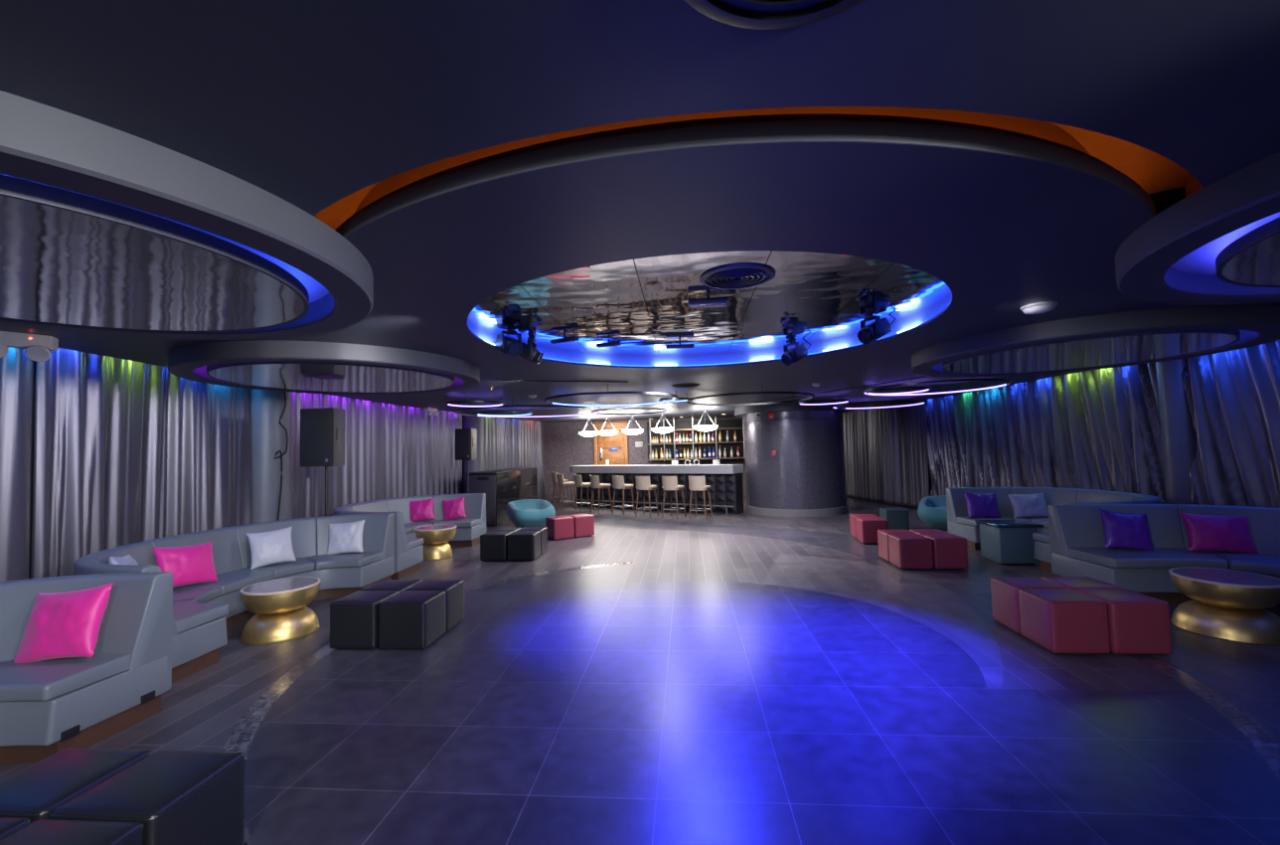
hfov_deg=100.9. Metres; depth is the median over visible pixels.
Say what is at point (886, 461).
curtain
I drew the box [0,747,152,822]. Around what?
pouf
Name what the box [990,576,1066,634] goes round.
pouf
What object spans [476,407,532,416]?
hoop
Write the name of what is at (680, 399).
hoop
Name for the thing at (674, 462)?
box
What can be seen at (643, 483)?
bar stool
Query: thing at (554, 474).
bar stool
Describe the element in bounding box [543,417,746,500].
wall
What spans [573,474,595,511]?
bar stool
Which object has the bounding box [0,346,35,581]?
curtain
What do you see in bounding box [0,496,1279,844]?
floor
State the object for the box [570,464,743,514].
bar counter
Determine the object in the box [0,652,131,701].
seat cushion
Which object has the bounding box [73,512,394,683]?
sofa
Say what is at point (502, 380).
trim
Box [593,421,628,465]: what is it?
door
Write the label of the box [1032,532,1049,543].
seat cushion
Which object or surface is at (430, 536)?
table top
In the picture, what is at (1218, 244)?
ring
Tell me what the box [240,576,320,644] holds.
table
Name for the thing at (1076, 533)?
sofa
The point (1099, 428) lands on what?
curtain
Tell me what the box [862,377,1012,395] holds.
hoop
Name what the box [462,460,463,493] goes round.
wall
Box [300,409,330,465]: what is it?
grille
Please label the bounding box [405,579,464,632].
pouf
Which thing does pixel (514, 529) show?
pouf
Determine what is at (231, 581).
seat cushion
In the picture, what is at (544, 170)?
ceiling
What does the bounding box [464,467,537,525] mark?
booth
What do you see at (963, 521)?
seat cushion
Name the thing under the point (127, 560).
cushion
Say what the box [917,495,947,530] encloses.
tub chair
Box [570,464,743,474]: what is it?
countertop
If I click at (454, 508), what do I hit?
cushion
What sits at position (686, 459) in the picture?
tap
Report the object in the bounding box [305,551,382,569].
seat cushion
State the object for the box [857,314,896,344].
spotlight
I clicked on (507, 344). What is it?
spotlight
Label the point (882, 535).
pouf
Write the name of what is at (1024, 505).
cushion
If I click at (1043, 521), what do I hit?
seat cushion
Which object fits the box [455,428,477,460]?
loudspeaker
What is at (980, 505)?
cushion
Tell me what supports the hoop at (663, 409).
hanging from the ceiling
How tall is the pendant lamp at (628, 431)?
0.550 m
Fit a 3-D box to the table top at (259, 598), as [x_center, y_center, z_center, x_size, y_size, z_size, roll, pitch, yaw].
[-3.329,1.629,4.910,0.610,0.211,0.610,-2,-3,5]
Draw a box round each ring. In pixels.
[0,90,373,339]
[167,339,479,394]
[911,304,1279,377]
[1115,151,1279,305]
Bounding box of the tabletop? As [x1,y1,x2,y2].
[1169,573,1279,609]
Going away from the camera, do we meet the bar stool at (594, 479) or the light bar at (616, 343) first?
the light bar at (616, 343)
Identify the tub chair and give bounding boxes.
[505,498,555,527]
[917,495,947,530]
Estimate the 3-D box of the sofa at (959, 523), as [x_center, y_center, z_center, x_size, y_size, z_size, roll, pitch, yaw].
[5.768,1.405,7.261,1.620,0.880,2.580,-1,-3,0]
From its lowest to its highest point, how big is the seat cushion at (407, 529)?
0.090 m
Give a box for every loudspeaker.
[300,407,345,467]
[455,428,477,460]
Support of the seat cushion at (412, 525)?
on the sofa at (408, 551)
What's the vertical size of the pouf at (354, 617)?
0.405 m
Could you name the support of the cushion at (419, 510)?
on the sofa at (408, 551)
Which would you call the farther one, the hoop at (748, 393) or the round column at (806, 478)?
the round column at (806, 478)
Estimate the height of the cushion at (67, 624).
0.458 m
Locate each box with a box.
[671,460,677,465]
[712,460,719,465]
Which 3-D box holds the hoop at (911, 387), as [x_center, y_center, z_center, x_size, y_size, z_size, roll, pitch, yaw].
[4.240,-0.573,8.706,0.952,0.144,0.952,-2,-3,5]
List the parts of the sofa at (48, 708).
seat, backrest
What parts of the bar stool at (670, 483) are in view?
leg, backrest, leg, seat, leg, leg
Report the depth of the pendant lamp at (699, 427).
13.31 m
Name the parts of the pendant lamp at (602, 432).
lamp shade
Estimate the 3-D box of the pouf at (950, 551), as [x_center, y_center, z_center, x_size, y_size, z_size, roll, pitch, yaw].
[3.951,1.667,6.867,0.415,0.405,0.405,-2,-3,5]
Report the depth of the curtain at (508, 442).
15.63 m
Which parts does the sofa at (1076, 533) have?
backrest, seat, backrest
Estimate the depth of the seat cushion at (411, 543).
7.31 m
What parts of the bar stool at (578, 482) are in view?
leg, backrest, leg, seat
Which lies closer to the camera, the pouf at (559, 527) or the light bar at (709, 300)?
the light bar at (709, 300)
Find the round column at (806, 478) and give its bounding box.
[734,401,852,517]
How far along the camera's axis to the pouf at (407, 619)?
4.37 m
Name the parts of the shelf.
post, post, post, post, post, post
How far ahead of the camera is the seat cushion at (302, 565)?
5.77 m
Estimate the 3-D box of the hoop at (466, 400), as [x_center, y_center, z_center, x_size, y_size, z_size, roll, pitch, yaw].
[-2.805,-0.376,9.026,0.952,0.154,0.952,-2,-3,5]
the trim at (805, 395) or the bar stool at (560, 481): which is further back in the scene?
the bar stool at (560, 481)
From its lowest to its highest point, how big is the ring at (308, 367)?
0.150 m
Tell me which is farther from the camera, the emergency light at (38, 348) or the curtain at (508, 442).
the curtain at (508, 442)
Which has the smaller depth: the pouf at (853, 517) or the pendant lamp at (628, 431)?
the pouf at (853, 517)
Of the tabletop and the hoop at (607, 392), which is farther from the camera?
the hoop at (607, 392)
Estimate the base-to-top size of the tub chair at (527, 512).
0.590 m
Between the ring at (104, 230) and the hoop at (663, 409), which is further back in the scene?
the hoop at (663, 409)
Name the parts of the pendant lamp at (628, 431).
lamp shade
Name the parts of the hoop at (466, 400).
hoop frame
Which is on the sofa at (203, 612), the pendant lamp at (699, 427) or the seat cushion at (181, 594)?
the seat cushion at (181, 594)
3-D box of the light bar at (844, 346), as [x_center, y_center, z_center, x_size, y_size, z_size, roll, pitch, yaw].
[2.106,-0.793,5.710,0.040,0.014,0.278,1,-4,-35]
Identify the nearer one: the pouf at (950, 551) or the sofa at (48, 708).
the sofa at (48, 708)
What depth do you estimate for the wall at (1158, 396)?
12.89 m
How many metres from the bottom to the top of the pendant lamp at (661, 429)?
0.550 m
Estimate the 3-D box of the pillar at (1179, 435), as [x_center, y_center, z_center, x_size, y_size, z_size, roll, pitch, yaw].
[6.973,0.288,6.777,0.430,3.000,0.430,-2,-3,5]
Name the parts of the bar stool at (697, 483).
leg, leg, backrest, leg, leg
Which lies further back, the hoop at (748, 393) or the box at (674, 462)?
the box at (674, 462)
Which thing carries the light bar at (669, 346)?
attached to the ceiling
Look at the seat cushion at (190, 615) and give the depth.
4.13 m
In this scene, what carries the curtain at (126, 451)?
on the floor
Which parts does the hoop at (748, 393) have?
hoop frame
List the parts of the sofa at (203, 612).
backrest, backrest, backrest, backrest, seat, backrest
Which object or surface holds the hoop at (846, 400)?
hanging from the ceiling
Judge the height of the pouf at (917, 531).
0.405 m
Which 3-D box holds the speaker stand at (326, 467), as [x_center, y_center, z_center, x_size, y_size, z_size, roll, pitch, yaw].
[-4.068,1.310,6.809,0.315,1.490,0.280,-2,-3,5]
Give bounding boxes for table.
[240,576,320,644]
[414,524,457,560]
[974,519,1043,564]
[1168,567,1279,644]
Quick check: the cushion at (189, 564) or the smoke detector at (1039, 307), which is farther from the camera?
the cushion at (189, 564)
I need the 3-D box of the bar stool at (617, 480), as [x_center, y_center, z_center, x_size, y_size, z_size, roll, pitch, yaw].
[-0.455,1.829,13.383,0.430,0.986,0.510,-4,-4,42]
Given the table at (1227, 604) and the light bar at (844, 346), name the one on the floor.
the table at (1227, 604)
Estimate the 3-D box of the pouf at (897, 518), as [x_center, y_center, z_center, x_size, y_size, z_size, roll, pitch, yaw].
[4.753,1.806,9.899,0.415,0.405,0.405,-2,-3,8]
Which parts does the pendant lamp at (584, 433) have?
lamp shade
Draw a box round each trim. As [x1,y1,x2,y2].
[501,379,628,382]
[744,394,807,403]
[812,376,926,394]
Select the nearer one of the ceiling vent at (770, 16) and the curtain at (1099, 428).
the ceiling vent at (770, 16)
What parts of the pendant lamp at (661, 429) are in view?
lamp shade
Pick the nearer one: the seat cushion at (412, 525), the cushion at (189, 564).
the cushion at (189, 564)
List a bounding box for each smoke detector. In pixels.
[811,382,821,386]
[1020,301,1058,314]
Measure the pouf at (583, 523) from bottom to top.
0.405 m
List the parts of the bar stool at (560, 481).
backrest, seat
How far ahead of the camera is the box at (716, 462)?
13.32 m
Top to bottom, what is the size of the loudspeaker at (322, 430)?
0.740 m
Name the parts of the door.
frame, push plate, frame, panel, panel, frame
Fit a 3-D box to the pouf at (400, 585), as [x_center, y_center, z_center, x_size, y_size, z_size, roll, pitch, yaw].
[-2.349,1.725,4.999,0.415,0.405,0.405,-2,-3,5]
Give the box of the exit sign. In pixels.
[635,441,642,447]
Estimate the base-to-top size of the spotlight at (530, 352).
0.307 m
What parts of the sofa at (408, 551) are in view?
backrest, backrest, backrest, backrest, seat, backrest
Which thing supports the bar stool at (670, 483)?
on the floor
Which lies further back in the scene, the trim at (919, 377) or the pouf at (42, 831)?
the trim at (919, 377)
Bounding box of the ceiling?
[0,0,1279,422]
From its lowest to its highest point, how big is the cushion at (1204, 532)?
0.405 m
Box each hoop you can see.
[446,392,504,407]
[454,404,602,417]
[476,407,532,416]
[544,387,678,406]
[591,407,666,414]
[658,392,690,402]
[685,383,813,405]
[799,397,849,405]
[831,395,925,409]
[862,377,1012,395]
[866,384,930,394]
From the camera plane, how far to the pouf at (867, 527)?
8.49 m
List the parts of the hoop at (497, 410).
hoop frame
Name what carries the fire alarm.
attached to the round column at (806, 478)
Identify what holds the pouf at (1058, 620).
on the floor
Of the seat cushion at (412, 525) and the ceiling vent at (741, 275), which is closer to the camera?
the ceiling vent at (741, 275)
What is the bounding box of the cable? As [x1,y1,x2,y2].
[274,391,288,520]
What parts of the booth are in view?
panel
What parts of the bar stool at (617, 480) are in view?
leg, backrest, seat, leg, leg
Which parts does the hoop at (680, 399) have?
hoop frame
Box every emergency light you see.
[0,330,58,361]
[424,407,438,415]
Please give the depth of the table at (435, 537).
8.15 m
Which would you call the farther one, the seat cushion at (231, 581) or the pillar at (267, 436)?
the pillar at (267, 436)
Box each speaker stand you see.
[324,466,327,515]
[467,460,469,492]
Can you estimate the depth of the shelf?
16.79 m
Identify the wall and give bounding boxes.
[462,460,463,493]
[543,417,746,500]
[925,395,1159,494]
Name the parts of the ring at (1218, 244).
lid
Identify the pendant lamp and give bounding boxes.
[579,417,598,436]
[597,416,618,435]
[622,414,642,434]
[651,412,673,433]
[693,409,717,431]
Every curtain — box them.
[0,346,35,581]
[30,347,251,578]
[291,392,462,518]
[483,416,545,499]
[842,401,929,507]
[925,362,1166,503]
[1181,339,1279,507]
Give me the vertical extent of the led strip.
0.016 m
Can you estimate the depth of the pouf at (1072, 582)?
4.45 m
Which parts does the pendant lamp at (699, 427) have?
lamp shade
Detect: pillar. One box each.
[249,388,293,523]
[462,413,483,493]
[1155,357,1196,503]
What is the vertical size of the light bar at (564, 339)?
0.079 m
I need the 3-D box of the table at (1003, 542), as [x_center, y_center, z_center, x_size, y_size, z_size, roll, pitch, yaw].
[4.937,1.597,7.069,0.560,0.518,0.540,-2,-3,5]
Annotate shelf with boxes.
[646,416,745,462]
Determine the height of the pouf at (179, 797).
0.405 m
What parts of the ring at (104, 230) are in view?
lid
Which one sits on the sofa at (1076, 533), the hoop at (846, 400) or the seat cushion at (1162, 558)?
the seat cushion at (1162, 558)
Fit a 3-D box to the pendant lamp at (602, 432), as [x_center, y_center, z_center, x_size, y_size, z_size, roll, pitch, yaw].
[-0.949,0.106,15.323,0.600,0.550,0.600,-2,-3,5]
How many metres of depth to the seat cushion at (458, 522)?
9.24 m
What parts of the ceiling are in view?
foil panel, foil panel, foil panel, slot lid, foil panel, foil panel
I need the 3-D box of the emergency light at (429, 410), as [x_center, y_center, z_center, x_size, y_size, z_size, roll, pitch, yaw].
[-4.331,-0.217,11.020,0.119,0.158,0.315,-3,-3,25]
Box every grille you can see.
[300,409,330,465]
[455,429,470,459]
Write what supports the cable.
hanging from the ceiling
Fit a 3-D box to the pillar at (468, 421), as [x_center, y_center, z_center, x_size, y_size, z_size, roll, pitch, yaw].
[-4.213,0.912,13.385,0.550,3.000,0.550,-2,-3,5]
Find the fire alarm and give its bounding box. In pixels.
[768,412,774,418]
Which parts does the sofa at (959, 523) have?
backrest, seat, backrest, backrest, backrest, backrest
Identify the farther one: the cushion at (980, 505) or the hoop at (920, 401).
the hoop at (920, 401)
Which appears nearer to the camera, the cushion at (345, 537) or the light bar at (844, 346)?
the light bar at (844, 346)
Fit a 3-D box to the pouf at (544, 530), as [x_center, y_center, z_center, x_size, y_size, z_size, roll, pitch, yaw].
[-1.721,1.891,8.449,0.415,0.405,0.405,-2,-3,5]
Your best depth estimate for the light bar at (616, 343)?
5.42 m
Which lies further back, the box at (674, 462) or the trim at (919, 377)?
the box at (674, 462)
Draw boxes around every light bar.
[550,333,579,343]
[596,338,621,347]
[665,340,694,348]
[687,294,728,306]
[822,345,847,351]
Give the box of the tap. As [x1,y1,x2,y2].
[684,459,699,465]
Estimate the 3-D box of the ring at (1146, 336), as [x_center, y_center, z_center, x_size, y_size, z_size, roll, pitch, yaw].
[4.462,-0.745,5.479,2.940,0.150,2.940,-2,-3,5]
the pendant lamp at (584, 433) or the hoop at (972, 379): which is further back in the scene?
the pendant lamp at (584, 433)
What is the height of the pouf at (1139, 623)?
0.405 m
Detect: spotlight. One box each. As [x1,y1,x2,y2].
[494,328,522,356]
[518,336,543,364]
[781,337,810,365]
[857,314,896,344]
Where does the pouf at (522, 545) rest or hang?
on the floor
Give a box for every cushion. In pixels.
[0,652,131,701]
[13,582,113,662]
[108,554,138,565]
[152,541,218,587]
[172,569,273,595]
[172,586,221,603]
[172,599,229,633]
[240,557,315,578]
[246,525,296,569]
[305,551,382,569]
[326,519,364,554]
[404,520,432,531]
[405,526,411,533]
[406,537,423,549]
[409,497,435,521]
[426,518,480,526]
[442,496,466,520]
[957,515,1030,526]
[962,491,1001,518]
[1007,492,1048,517]
[1026,516,1048,527]
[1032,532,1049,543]
[1067,546,1228,569]
[1099,508,1153,550]
[1179,511,1258,553]
[1211,550,1279,576]
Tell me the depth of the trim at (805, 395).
10.98 m
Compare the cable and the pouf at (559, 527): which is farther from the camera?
the pouf at (559, 527)
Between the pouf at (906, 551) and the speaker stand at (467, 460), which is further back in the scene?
the speaker stand at (467, 460)
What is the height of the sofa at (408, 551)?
0.880 m
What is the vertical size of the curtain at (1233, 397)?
2.932 m
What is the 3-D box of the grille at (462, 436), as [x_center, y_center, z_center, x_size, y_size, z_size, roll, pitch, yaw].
[-3.510,0.430,10.450,0.320,0.570,0.014,-2,-3,13]
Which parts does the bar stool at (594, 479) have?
leg, backrest, seat, leg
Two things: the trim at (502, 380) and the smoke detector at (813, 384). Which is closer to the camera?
the trim at (502, 380)
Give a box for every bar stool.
[551,472,569,503]
[556,474,576,508]
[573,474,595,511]
[589,475,612,513]
[611,475,635,515]
[635,476,658,517]
[661,476,686,518]
[688,476,712,519]
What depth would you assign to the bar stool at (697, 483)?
12.05 m
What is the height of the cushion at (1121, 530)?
0.454 m
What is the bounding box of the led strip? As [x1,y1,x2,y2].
[544,336,885,366]
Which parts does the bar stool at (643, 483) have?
leg, backrest, leg, leg, leg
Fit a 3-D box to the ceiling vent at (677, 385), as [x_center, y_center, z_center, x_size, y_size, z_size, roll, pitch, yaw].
[0.717,-0.573,8.248,0.440,0.018,0.440,-2,-3,5]
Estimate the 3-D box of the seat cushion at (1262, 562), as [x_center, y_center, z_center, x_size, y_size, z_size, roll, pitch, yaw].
[5.839,1.327,4.956,0.639,0.090,0.824,0,-3,-24]
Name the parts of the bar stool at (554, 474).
backrest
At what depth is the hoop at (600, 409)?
10.35 m
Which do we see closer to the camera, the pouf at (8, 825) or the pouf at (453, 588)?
the pouf at (8, 825)
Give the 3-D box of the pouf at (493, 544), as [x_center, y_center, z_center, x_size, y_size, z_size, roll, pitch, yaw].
[-2.180,1.883,8.082,0.415,0.405,0.405,-2,-3,5]
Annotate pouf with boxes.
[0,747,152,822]
[0,816,30,839]
[0,817,144,844]
[49,750,245,844]
[329,590,399,648]
[360,579,421,592]
[378,590,445,648]
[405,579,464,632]
[480,530,513,561]
[489,526,521,531]
[507,530,540,560]
[517,526,547,554]
[545,514,574,540]
[566,513,594,537]
[849,513,878,538]
[855,516,888,544]
[877,529,916,561]
[878,507,909,529]
[888,533,933,569]
[908,528,950,534]
[921,533,968,569]
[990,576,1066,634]
[1018,588,1110,653]
[1040,576,1121,590]
[1074,588,1172,653]
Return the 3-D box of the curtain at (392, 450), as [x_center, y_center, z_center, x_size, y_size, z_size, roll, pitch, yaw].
[-4.819,0.784,10.378,0.229,2.930,5.303,-2,-3,9]
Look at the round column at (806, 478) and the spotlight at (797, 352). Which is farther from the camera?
the round column at (806, 478)
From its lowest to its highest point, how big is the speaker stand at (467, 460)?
1.490 m
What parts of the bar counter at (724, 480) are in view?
foot rail, diamond panel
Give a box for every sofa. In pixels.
[0,571,172,764]
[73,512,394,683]
[333,492,485,579]
[945,486,1160,572]
[1047,503,1279,614]
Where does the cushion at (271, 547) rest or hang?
on the sofa at (203, 612)
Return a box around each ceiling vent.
[671,383,699,387]
[684,0,864,29]
[699,263,775,289]

